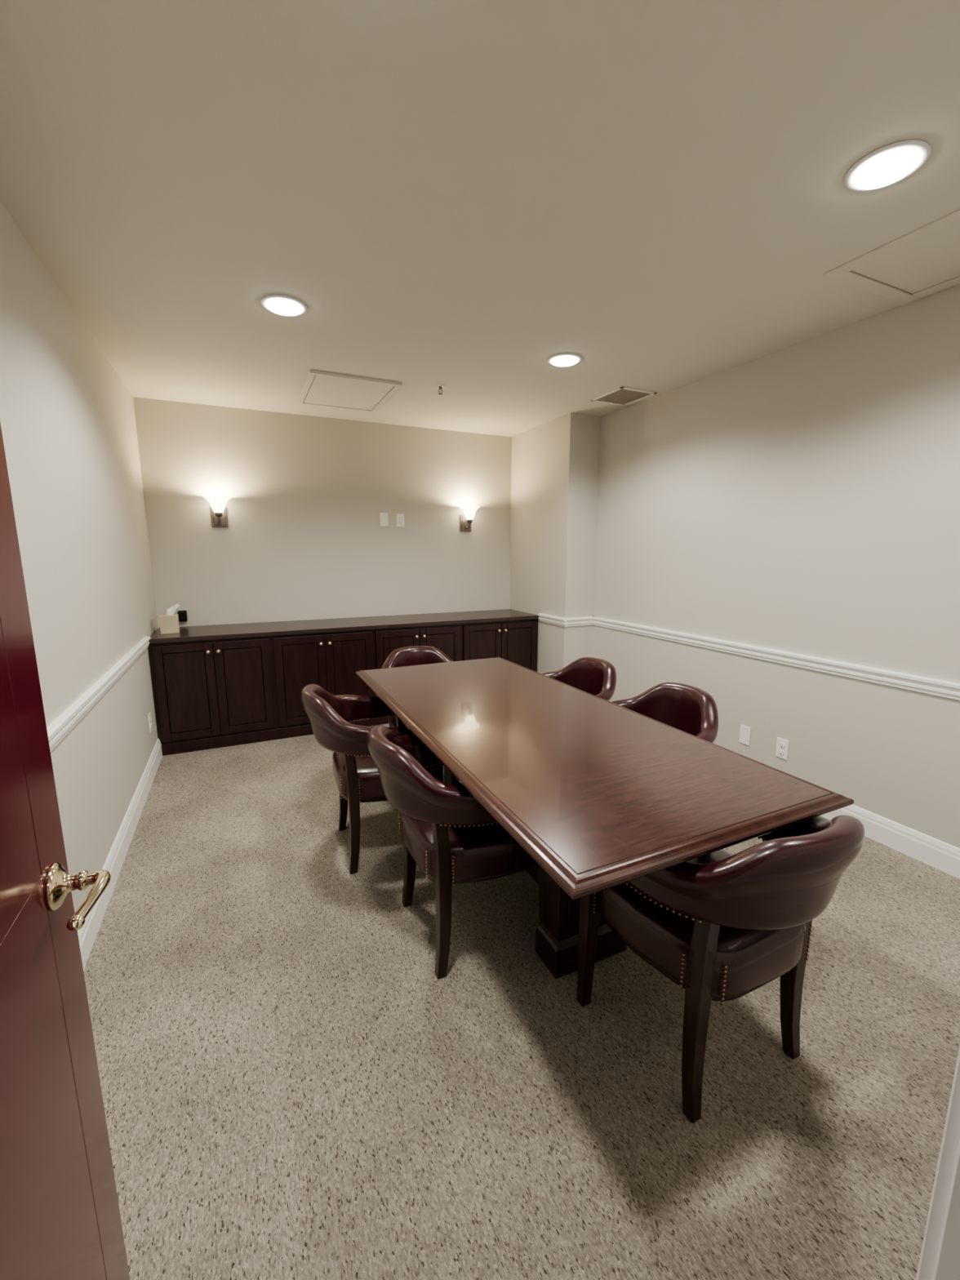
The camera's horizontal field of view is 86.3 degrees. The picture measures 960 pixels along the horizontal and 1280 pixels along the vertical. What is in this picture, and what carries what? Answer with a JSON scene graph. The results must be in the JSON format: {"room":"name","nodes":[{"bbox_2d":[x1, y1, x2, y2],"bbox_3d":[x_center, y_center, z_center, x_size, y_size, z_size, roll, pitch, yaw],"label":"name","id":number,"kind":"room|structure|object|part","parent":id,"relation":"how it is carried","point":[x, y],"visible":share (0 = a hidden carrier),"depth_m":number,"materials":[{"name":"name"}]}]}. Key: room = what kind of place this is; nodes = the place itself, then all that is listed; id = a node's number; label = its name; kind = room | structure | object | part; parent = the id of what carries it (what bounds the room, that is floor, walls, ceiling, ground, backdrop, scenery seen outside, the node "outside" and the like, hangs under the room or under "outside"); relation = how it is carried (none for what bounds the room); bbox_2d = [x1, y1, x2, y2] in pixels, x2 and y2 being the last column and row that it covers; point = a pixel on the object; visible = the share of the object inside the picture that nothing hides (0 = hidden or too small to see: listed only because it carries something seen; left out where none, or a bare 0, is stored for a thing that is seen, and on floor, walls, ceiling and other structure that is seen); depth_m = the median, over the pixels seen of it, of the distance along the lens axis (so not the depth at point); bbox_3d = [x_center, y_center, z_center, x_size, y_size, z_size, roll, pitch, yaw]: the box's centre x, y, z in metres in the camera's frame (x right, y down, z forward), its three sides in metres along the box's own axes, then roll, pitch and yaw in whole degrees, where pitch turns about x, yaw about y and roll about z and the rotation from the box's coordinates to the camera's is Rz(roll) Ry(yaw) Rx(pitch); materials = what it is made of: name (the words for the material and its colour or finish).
{"room":"conference room","nodes":[
{"label":"conference room","id":0,"kind":"room"},
{"bbox_2d":[0,200,158,913],"bbox_3d":[-1.625,-0.166,1.920,0.120,2.512,4.595,-5,11,-25],"label":"wall","id":1,"kind":"structure","parent":0,"point":[68,418],"depth_m":2.09,"materials":[{"name":"grey paint"}]},
{"bbox_2d":[46,635,150,751],"bbox_3d":[-1.409,0.311,1.709,0.027,0.072,3.888,-5,11,-25],"label":"trim","id":2,"kind":"structure","parent":1,"relation":"attached to","point":[65,722],"depth_m":2.07,"materials":[{"name":"white paint"}]},
{"bbox_2d":[77,737,162,970],"bbox_3d":[-1.420,1.055,1.851,0.017,0.130,3.920,-5,11,-25],"label":"baseboard","id":3,"kind":"structure","parent":1,"relation":"attached to","point":[87,934],"depth_m":2.33,"materials":[{"name":"white paint"}]},
{"bbox_2d":[147,712,152,732],"bbox_3d":[-2.151,0.538,3.341,0.010,0.116,0.072,-5,11,-25],"label":"electrical outlet","id":4,"kind":"object","parent":1,"relation":"attached to","point":[149,713],"visible":1,"depth_m":3.32,"materials":[{"name":"white plastic"}]},
{"bbox_2d":[133,396,511,627],"bbox_3d":[-0.927,-0.643,4.674,3.510,2.512,0.120,-5,11,-25],"label":"wall","id":5,"kind":"structure","parent":0,"point":[304,538],"depth_m":4.33,"materials":[{"name":"grey paint"}]},
{"bbox_2d":[177,610,187,622],"bbox_3d":[-2.324,-0.188,3.998,0.060,0.085,0.048,-5,11,-25],"label":"plug adapter","id":6,"kind":"object","parent":5,"relation":"attached to","point":[182,615],"visible":0.97,"depth_m":3.98,"materials":[{"name":"black plastic"}]},
{"bbox_2d":[202,495,231,527],"bbox_3d":[-2.005,-0.983,3.924,0.197,0.222,0.204,-5,11,-25],"label":"wall sconce","id":7,"kind":"object","parent":5,"relation":"attached to","point":[218,508],"visible":1,"depth_m":3.91,"materials":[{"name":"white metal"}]},
{"bbox_3d":[-2.004,-1.032,3.912,0.186,0.121,0.186,9,13,42],"label":"lamp shade","id":8,"kind":"part","parent":7,"relation":"part of","materials":[{"name":"white glass"}]},
{"bbox_2d":[379,512,388,526],"bbox_3d":[-0.855,-1.074,4.563,0.072,0.116,0.007,-5,11,-25],"label":"blank wall plate","id":9,"kind":"object","parent":5,"relation":"attached to","point":[384,516],"visible":1,"depth_m":4.56,"materials":[{"name":"white plastic"}]},
{"bbox_2d":[396,513,404,527],"bbox_3d":[-0.719,-1.080,4.625,0.072,0.116,0.010,-5,11,-25],"label":"electrical outlet","id":10,"kind":"object","parent":5,"relation":"attached to","point":[400,517],"visible":1,"depth_m":4.62,"materials":[{"name":"white plastic"}]},
{"bbox_2d":[459,506,479,531],"bbox_3d":[-0.098,-1.135,4.801,0.197,0.222,0.204,-5,11,-25],"label":"wall sconce","id":11,"kind":"object","parent":5,"relation":"attached to","point":[466,519],"visible":1,"depth_m":4.78,"materials":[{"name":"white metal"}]},
{"bbox_3d":[-0.097,-1.183,4.790,0.186,0.121,0.186,0,10,-2],"label":"lamp shade","id":12,"kind":"part","parent":11,"relation":"part of","materials":[{"name":"white glass"}]},
{"bbox_2d":[0,0,959,436],"bbox_3d":[0.023,-1.422,1.515,4.310,0.100,6.325,-5,11,-25],"label":"ceiling","id":13,"kind":"structure","parent":0,"point":[463,196],"depth_m":1.51,"materials":[{"name":"white paint"}]},
{"bbox_2d":[260,294,307,315],"bbox_3d":[-0.881,-1.497,2.303,0.198,0.019,0.198,-5,11,-25],"label":"recessed light","id":14,"kind":"object","parent":13,"relation":"in","point":[281,304],"visible":1,"depth_m":2.27,"materials":[{"name":"white glass"}]},
{"bbox_2d":[297,369,402,413],"bbox_3d":[-0.931,-1.719,3.573,0.580,0.018,0.740,-5,11,-25],"label":"access hatch","id":15,"kind":"object","parent":13,"relation":"attached to","point":[320,388],"depth_m":3.50,"materials":[{"name":"white paint"}]},
{"bbox_2d":[435,384,444,395],"bbox_3d":[-0.264,-1.674,3.427,0.060,0.055,0.060,-5,11,-25],"label":"sprinkler","id":16,"kind":"object","parent":13,"relation":"attached to","point":[440,386],"visible":1,"depth_m":3.42,"materials":[{"name":"white paint"}]},
{"bbox_2d":[546,352,582,366],"bbox_3d":[0.488,-1.610,2.954,0.198,0.019,0.198,-5,11,-25],"label":"recessed light","id":17,"kind":"object","parent":13,"relation":"in","point":[566,359],"visible":1,"depth_m":2.92,"materials":[{"name":"white glass"}]},
{"bbox_2d":[591,386,657,405],"bbox_3d":[1.021,-1.738,3.655,0.310,0.008,0.340,-5,11,-25],"label":"ceiling vent","id":18,"kind":"object","parent":13,"relation":"attached to","point":[622,396],"depth_m":3.63,"materials":[{"name":"white metal"}]},
{"bbox_2d":[844,139,931,191],"bbox_3d":[1.168,-1.353,1.473,0.198,0.019,0.198,-5,11,-25],"label":"recessed light","id":19,"kind":"object","parent":13,"relation":"in","point":[890,164],"visible":1,"depth_m":1.45,"materials":[{"name":"white glass"}]},
{"bbox_2d":[823,209,959,304],"bbox_3d":[1.788,-1.421,1.828,0.570,0.008,0.750,-5,11,-25],"label":"access hatch","id":20,"kind":"object","parent":13,"relation":"attached to","point":[925,261],"depth_m":1.98,"materials":[{"name":"white paint"}]},
{"bbox_2d":[83,723,959,1279],"bbox_3d":[0.023,1.152,1.961,4.310,0.100,6.325,-5,11,-25],"label":"floor","id":21,"kind":"structure","parent":0,"point":[292,1087],"depth_m":1.41,"materials":[{"name":"carpet"}]},
{"bbox_2d":[147,608,538,755],"bbox_3d":[-0.963,0.253,4.404,3.086,0.837,0.605,-5,11,-25],"label":"base cabinet","id":22,"kind":"object","parent":21,"relation":"on","point":[215,686],"visible":0.77,"depth_m":3.88,"materials":[{"name":"brown wood"}]},
{"bbox_3d":[-2.064,0.367,3.611,0.365,0.685,0.020,-5,11,-25],"label":"door","id":23,"kind":"part","parent":22,"relation":"part of","materials":[{"name":"brown wood"}]},
{"bbox_3d":[-2.063,0.367,3.609,0.259,0.579,0.010,-5,11,-25],"label":"door panel","id":24,"kind":"part","parent":22,"relation":"part of","materials":[{"name":"brown wood"}]},
{"bbox_3d":[-1.729,0.340,3.765,0.365,0.685,0.020,-5,11,-25],"label":"door","id":25,"kind":"part","parent":22,"relation":"part of","materials":[{"name":"brown wood"}]},
{"bbox_3d":[-1.728,0.340,3.763,0.259,0.579,0.010,-5,11,-25],"label":"door panel","id":26,"kind":"part","parent":22,"relation":"part of","materials":[{"name":"brown wood"}]},
{"bbox_3d":[-1.368,0.312,3.929,0.259,0.579,0.010,-5,11,-25],"label":"door panel","id":27,"kind":"part","parent":22,"relation":"part of","materials":[{"name":"brown wood"}]},
{"bbox_3d":[-1.369,0.311,3.930,0.365,0.685,0.020,-5,11,-25],"label":"door","id":28,"kind":"part","parent":22,"relation":"part of","materials":[{"name":"brown wood"}]},
{"bbox_2d":[148,608,538,644],"bbox_3d":[-0.968,-0.145,4.345,3.086,0.032,0.583,-5,11,-25],"label":"countertop","id":29,"kind":"structure","parent":22,"relation":"on","point":[200,633],"depth_m":4.12,"materials":[{"name":"laminate"}]},
{"bbox_2d":[159,604,180,634],"bbox_3d":[-2.246,-0.156,3.714,0.134,0.205,0.114,-5,11,-27],"label":"tissue box","id":30,"kind":"object","parent":29,"relation":"on","point":[169,622],"visible":1,"depth_m":3.68,"materials":[{"name":"beige cardboard"}]},
{"bbox_3d":[-1.032,0.285,4.083,0.259,0.579,0.010,-5,11,-25],"label":"door panel","id":31,"kind":"part","parent":22,"relation":"part of","materials":[{"name":"brown wood"}]},
{"bbox_3d":[-1.033,0.285,4.085,0.365,0.685,0.020,-5,11,-25],"label":"door","id":32,"kind":"part","parent":22,"relation":"part of","materials":[{"name":"brown wood"}]},
{"bbox_3d":[-0.673,0.256,4.250,0.365,0.685,0.020,-5,11,-25],"label":"door","id":33,"kind":"part","parent":22,"relation":"part of","materials":[{"name":"brown wood"}]},
{"bbox_3d":[-0.672,0.256,4.249,0.259,0.579,0.010,-5,11,-25],"label":"door panel","id":34,"kind":"part","parent":22,"relation":"part of","materials":[{"name":"brown wood"}]},
{"bbox_3d":[-0.338,0.229,4.405,0.365,0.685,0.020,-5,11,-25],"label":"door","id":35,"kind":"part","parent":22,"relation":"part of","materials":[{"name":"brown wood"}]},
{"bbox_3d":[-0.337,0.229,4.403,0.259,0.579,0.010,-5,11,-25],"label":"door panel","id":36,"kind":"part","parent":22,"relation":"part of","materials":[{"name":"brown wood"}]},
{"bbox_3d":[0.022,0.200,4.570,0.365,0.685,0.020,-5,11,-25],"label":"door","id":37,"kind":"part","parent":22,"relation":"part of","materials":[{"name":"brown wood"}]},
{"bbox_3d":[0.023,0.201,4.569,0.259,0.579,0.010,-5,11,-25],"label":"door panel","id":38,"kind":"part","parent":22,"relation":"part of","materials":[{"name":"brown wood"}]},
{"bbox_3d":[0.358,0.174,4.723,0.259,0.579,0.010,-5,11,-25],"label":"door panel","id":39,"kind":"part","parent":22,"relation":"part of","materials":[{"name":"brown wood"}]},
{"bbox_3d":[0.358,0.174,4.725,0.365,0.685,0.020,-5,11,-25],"label":"door","id":40,"kind":"part","parent":22,"relation":"part of","materials":[{"name":"brown wood"}]},
{"bbox_2d":[300,684,444,874],"bbox_3d":[-0.522,0.603,2.461,0.611,0.813,0.631,-4,11,-22],"label":"leather armchair","id":41,"kind":"object","parent":21,"relation":"on","point":[357,776],"visible":0.56,"depth_m":2.25,"materials":[{"name":"brown leather"}]},
{"bbox_3d":[-0.702,0.686,2.603,0.058,0.600,0.049,-4,11,-22],"label":"leg","id":42,"kind":"part","parent":41,"relation":"part of","materials":[{"name":"brown wood"}]},
{"bbox_3d":[-0.562,0.745,2.261,0.058,0.600,0.049,-4,11,-22],"label":"leg","id":43,"kind":"part","parent":41,"relation":"part of","materials":[{"name":"brown wood"}]},
{"bbox_3d":[-0.460,0.677,2.496,0.442,0.018,0.449,-4,11,-22],"label":"seat","id":44,"kind":"part","parent":41,"relation":"part of","materials":[{"name":"brown leather"}]},
{"bbox_3d":[-0.460,0.594,2.482,0.475,0.152,0.482,-4,11,-22],"label":"seat","id":45,"kind":"part","parent":41,"relation":"part of","materials":[{"name":"red leather"}]},
{"bbox_3d":[-0.194,0.737,2.349,0.045,0.585,0.056,-4,11,-22],"label":"leg","id":46,"kind":"part","parent":41,"relation":"part of","materials":[{"name":"brown wood"}]},
{"bbox_2d":[381,645,453,727],"bbox_3d":[-0.317,0.483,3.154,0.631,0.813,0.611,-5,11,-25],"label":"leather armchair","id":47,"kind":"object","parent":21,"relation":"on","point":[414,655],"visible":0.12,"depth_m":3.29,"materials":[{"name":"brown leather"}]},
{"bbox_3d":[-0.540,0.582,3.201,0.049,0.600,0.058,-5,11,-25],"label":"leg","id":48,"kind":"part","parent":47,"relation":"part of","materials":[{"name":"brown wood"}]},
{"bbox_3d":[-0.292,0.488,3.094,0.482,0.152,0.475,-5,11,-25],"label":"seat","id":49,"kind":"part","parent":47,"relation":"part of","materials":[{"name":"red leather"}]},
{"bbox_3d":[-0.433,0.652,2.844,0.056,0.585,0.045,-5,11,-25],"label":"leg","id":50,"kind":"part","parent":47,"relation":"part of","materials":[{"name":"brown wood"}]},
{"bbox_2d":[367,724,543,978],"bbox_3d":[-0.098,0.699,1.903,0.611,0.813,0.631,-5,11,-25],"label":"leather armchair","id":51,"kind":"object","parent":21,"relation":"on","point":[447,833],"visible":0.55,"depth_m":1.70,"materials":[{"name":"brown leather"}]},
{"bbox_3d":[-0.285,0.784,2.036,0.058,0.600,0.049,-5,11,-25],"label":"leg","id":52,"kind":"part","parent":51,"relation":"part of","materials":[{"name":"brown wood"}]},
{"bbox_3d":[-0.127,0.842,1.702,0.058,0.600,0.049,-5,11,-25],"label":"leg","id":53,"kind":"part","parent":51,"relation":"part of","materials":[{"name":"brown wood"}]},
{"bbox_3d":[-0.037,0.690,1.928,0.475,0.152,0.482,-5,11,-25],"label":"seat","id":54,"kind":"part","parent":51,"relation":"part of","materials":[{"name":"red leather"}]},
{"bbox_3d":[-0.037,0.773,1.942,0.442,0.018,0.449,-5,11,-25],"label":"seat","id":55,"kind":"part","parent":51,"relation":"part of","materials":[{"name":"brown leather"}]},
{"bbox_3d":[0.237,0.831,1.809,0.045,0.585,0.056,-5,11,-25],"label":"leg","id":56,"kind":"part","parent":51,"relation":"part of","materials":[{"name":"brown wood"}]},
{"bbox_2d":[541,657,616,701],"bbox_3d":[0.446,0.530,2.877,0.611,0.813,0.631,-5,11,-25],"label":"leather armchair","id":57,"kind":"object","parent":21,"relation":"on","point":[597,677],"visible":0.15,"depth_m":2.94,"materials":[{"name":"brown leather"}]},
{"bbox_2d":[355,657,853,978],"bbox_3d":[0.160,0.672,2.210,0.928,0.760,2.103,-5,11,-25],"label":"conference table","id":58,"kind":"object","parent":21,"relation":"on","point":[602,793],"visible":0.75,"depth_m":1.58,"materials":[{"name":"brown wood"}]},
{"bbox_3d":[0.364,0.732,1.778,0.200,0.470,0.112,-5,11,-25],"label":"panel","id":59,"kind":"part","parent":58,"relation":"part of","materials":[{"name":"brown wood"}]},
{"bbox_2d":[611,682,718,742],"bbox_3d":[0.719,0.630,2.301,0.611,0.813,0.631,-5,11,-25],"label":"leather armchair","id":60,"kind":"object","parent":21,"relation":"on","point":[691,709],"visible":0.22,"depth_m":2.35,"materials":[{"name":"brown leather"}]},
{"bbox_2d":[576,815,864,1123],"bbox_3d":[0.659,0.780,1.436,0.631,0.813,0.611,-5,11,-25],"label":"leather armchair","id":61,"kind":"object","parent":21,"relation":"on","point":[722,926],"visible":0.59,"depth_m":1.25,"materials":[{"name":"brown leather"}]},
{"bbox_3d":[0.333,0.870,1.582,0.056,0.585,0.045,-5,11,-25],"label":"leg","id":62,"kind":"part","parent":61,"relation":"part of","materials":[{"name":"brown wood"}]},
{"bbox_3d":[0.634,0.848,1.509,0.449,0.018,0.442,-5,11,-25],"label":"seat","id":63,"kind":"part","parent":61,"relation":"part of","materials":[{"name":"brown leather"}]},
{"bbox_3d":[0.543,0.917,1.270,0.049,0.600,0.058,-5,11,-25],"label":"leg","id":64,"kind":"part","parent":61,"relation":"part of","materials":[{"name":"brown wood"}]},
{"bbox_3d":[0.634,0.765,1.495,0.482,0.152,0.475,-5,11,-25],"label":"seat","id":65,"kind":"part","parent":61,"relation":"part of","materials":[{"name":"red leather"}]},
{"bbox_3d":[0.881,0.890,1.425,0.049,0.600,0.058,-5,11,-25],"label":"leg","id":66,"kind":"part","parent":61,"relation":"part of","materials":[{"name":"brown wood"}]},
{"bbox_2d":[510,284,959,848],"bbox_3d":[1.445,-0.400,3.267,0.420,2.512,4.475,-5,11,-25],"label":"wall","id":67,"kind":"structure","parent":0,"point":[803,498],"depth_m":2.85,"materials":[{"name":"grey paint"}]},
{"bbox_2d":[537,613,566,626],"bbox_3d":[0.634,-0.178,4.532,0.027,0.072,0.425,-5,11,-25],"label":"trim","id":68,"kind":"structure","parent":67,"relation":"attached to","point":[553,620],"depth_m":4.51,"materials":[{"name":"white paint"}]},
{"bbox_2d":[565,616,593,626],"bbox_3d":[0.866,-0.159,4.423,0.300,0.072,0.027,-5,11,-25],"label":"trim","id":69,"kind":"structure","parent":67,"relation":"attached to","point":[576,621],"depth_m":4.41,"materials":[{"name":"white paint"}]},
{"bbox_2d":[738,724,751,746],"bbox_3d":[1.653,0.594,3.194,0.007,0.116,0.072,-5,11,-25],"label":"blank wall plate","id":70,"kind":"object","parent":67,"relation":"attached to","point":[744,731],"visible":1,"depth_m":3.19,"materials":[{"name":"white plastic"}]},
{"bbox_2d":[592,616,959,700],"bbox_3d":[1.722,0.099,2.934,0.027,0.072,3.490,-5,11,-25],"label":"trim","id":71,"kind":"structure","parent":67,"relation":"attached to","point":[943,688],"depth_m":2.79,"materials":[{"name":"white paint"}]},
{"bbox_2d":[775,737,789,759],"bbox_3d":[1.756,0.632,2.974,0.010,0.116,0.072,-5,11,-25],"label":"electrical outlet","id":72,"kind":"object","parent":67,"relation":"attached to","point":[782,745],"visible":1,"depth_m":2.97,"materials":[{"name":"white plastic"}]},
{"bbox_2d":[778,749,784,755],"bbox_3d":[1.753,0.653,2.977,0.003,0.033,0.033,-5,11,-25],"label":"receptacle","id":73,"kind":"object","parent":72,"relation":"attached to","point":[781,752],"depth_m":2.97,"materials":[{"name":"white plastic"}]},
{"bbox_2d":[779,742,785,747],"bbox_3d":[1.753,0.610,2.970,0.003,0.033,0.033,-5,11,-25],"label":"receptacle","id":74,"kind":"object","parent":72,"relation":"attached to","point":[782,744],"depth_m":2.97,"materials":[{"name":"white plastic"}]},
{"bbox_2d":[820,804,959,879],"bbox_3d":[1.727,0.844,3.065,0.017,0.130,3.490,-5,11,-25],"label":"baseboard","id":75,"kind":"structure","parent":67,"relation":"attached to","point":[940,855],"depth_m":2.42,"materials":[{"name":"white paint"}]},
{"bbox_3d":[0.654,0.096,0.405,4.310,2.512,0.120,-5,11,-25],"label":"wall","id":76,"kind":"structure","parent":0,"visible":0},
{"bbox_2d":[0,621,41,944],"bbox_3d":[-0.462,-0.089,0.341,0.013,0.902,0.565,-5,11,-25],"label":"panel","id":77,"kind":"object","parent":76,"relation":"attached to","point":[20,866],"visible":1,"depth_m":0.61,"materials":[{"name":"red paint"}]},
{"bbox_2d":[0,1008,106,1279],"bbox_3d":[-0.462,0.812,0.497,0.013,0.532,0.565,-5,11,-25],"label":"panel","id":78,"kind":"object","parent":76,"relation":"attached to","point":[49,1230],"visible":0.82,"depth_m":0.63,"materials":[{"name":"red paint"}]},
{"bbox_2d":[0,422,129,1279],"bbox_3d":[-0.475,0.335,0.408,0.043,2.020,0.753,-5,11,-25],"label":"door","id":79,"kind":"structure","parent":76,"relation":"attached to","point":[42,974],"depth_m":0.67,"materials":[{"name":"red paint"}]},
{"bbox_2d":[44,862,88,911],"bbox_3d":[-0.569,0.338,0.713,0.041,0.062,0.062,-5,11,-25],"label":"rosette","id":80,"kind":"object","parent":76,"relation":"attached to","point":[59,882],"visible":1,"depth_m":0.70,"materials":[{"name":"gold metal"}]},
{"bbox_2d":[72,870,111,918],"bbox_3d":[-0.525,0.344,0.691,0.036,0.024,0.098,-5,11,-25],"label":"lever","id":81,"kind":"object","parent":80,"relation":"attached to","point":[100,879],"visible":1,"depth_m":0.69,"materials":[{"name":"gold metal"}]},
{"bbox_2d":[66,915,85,931],"bbox_3d":[-0.510,0.357,0.646,0.018,0.018,0.018,-5,11,-25],"label":"lever tip","id":82,"kind":"object","parent":81,"relation":"attached to","point":[75,922],"depth_m":0.64,"materials":[{"name":"gold metal"}]},
{"bbox_2d":[915,1046,959,1279],"bbox_3d":[0.055,0.337,0.166,0.900,2.120,0.146,-5,11,-25],"label":"trim","id":83,"kind":"structure","parent":76,"relation":"attached to","point":[940,1256],"depth_m":0.40,"materials":[{"name":"white paint"}]}
]}

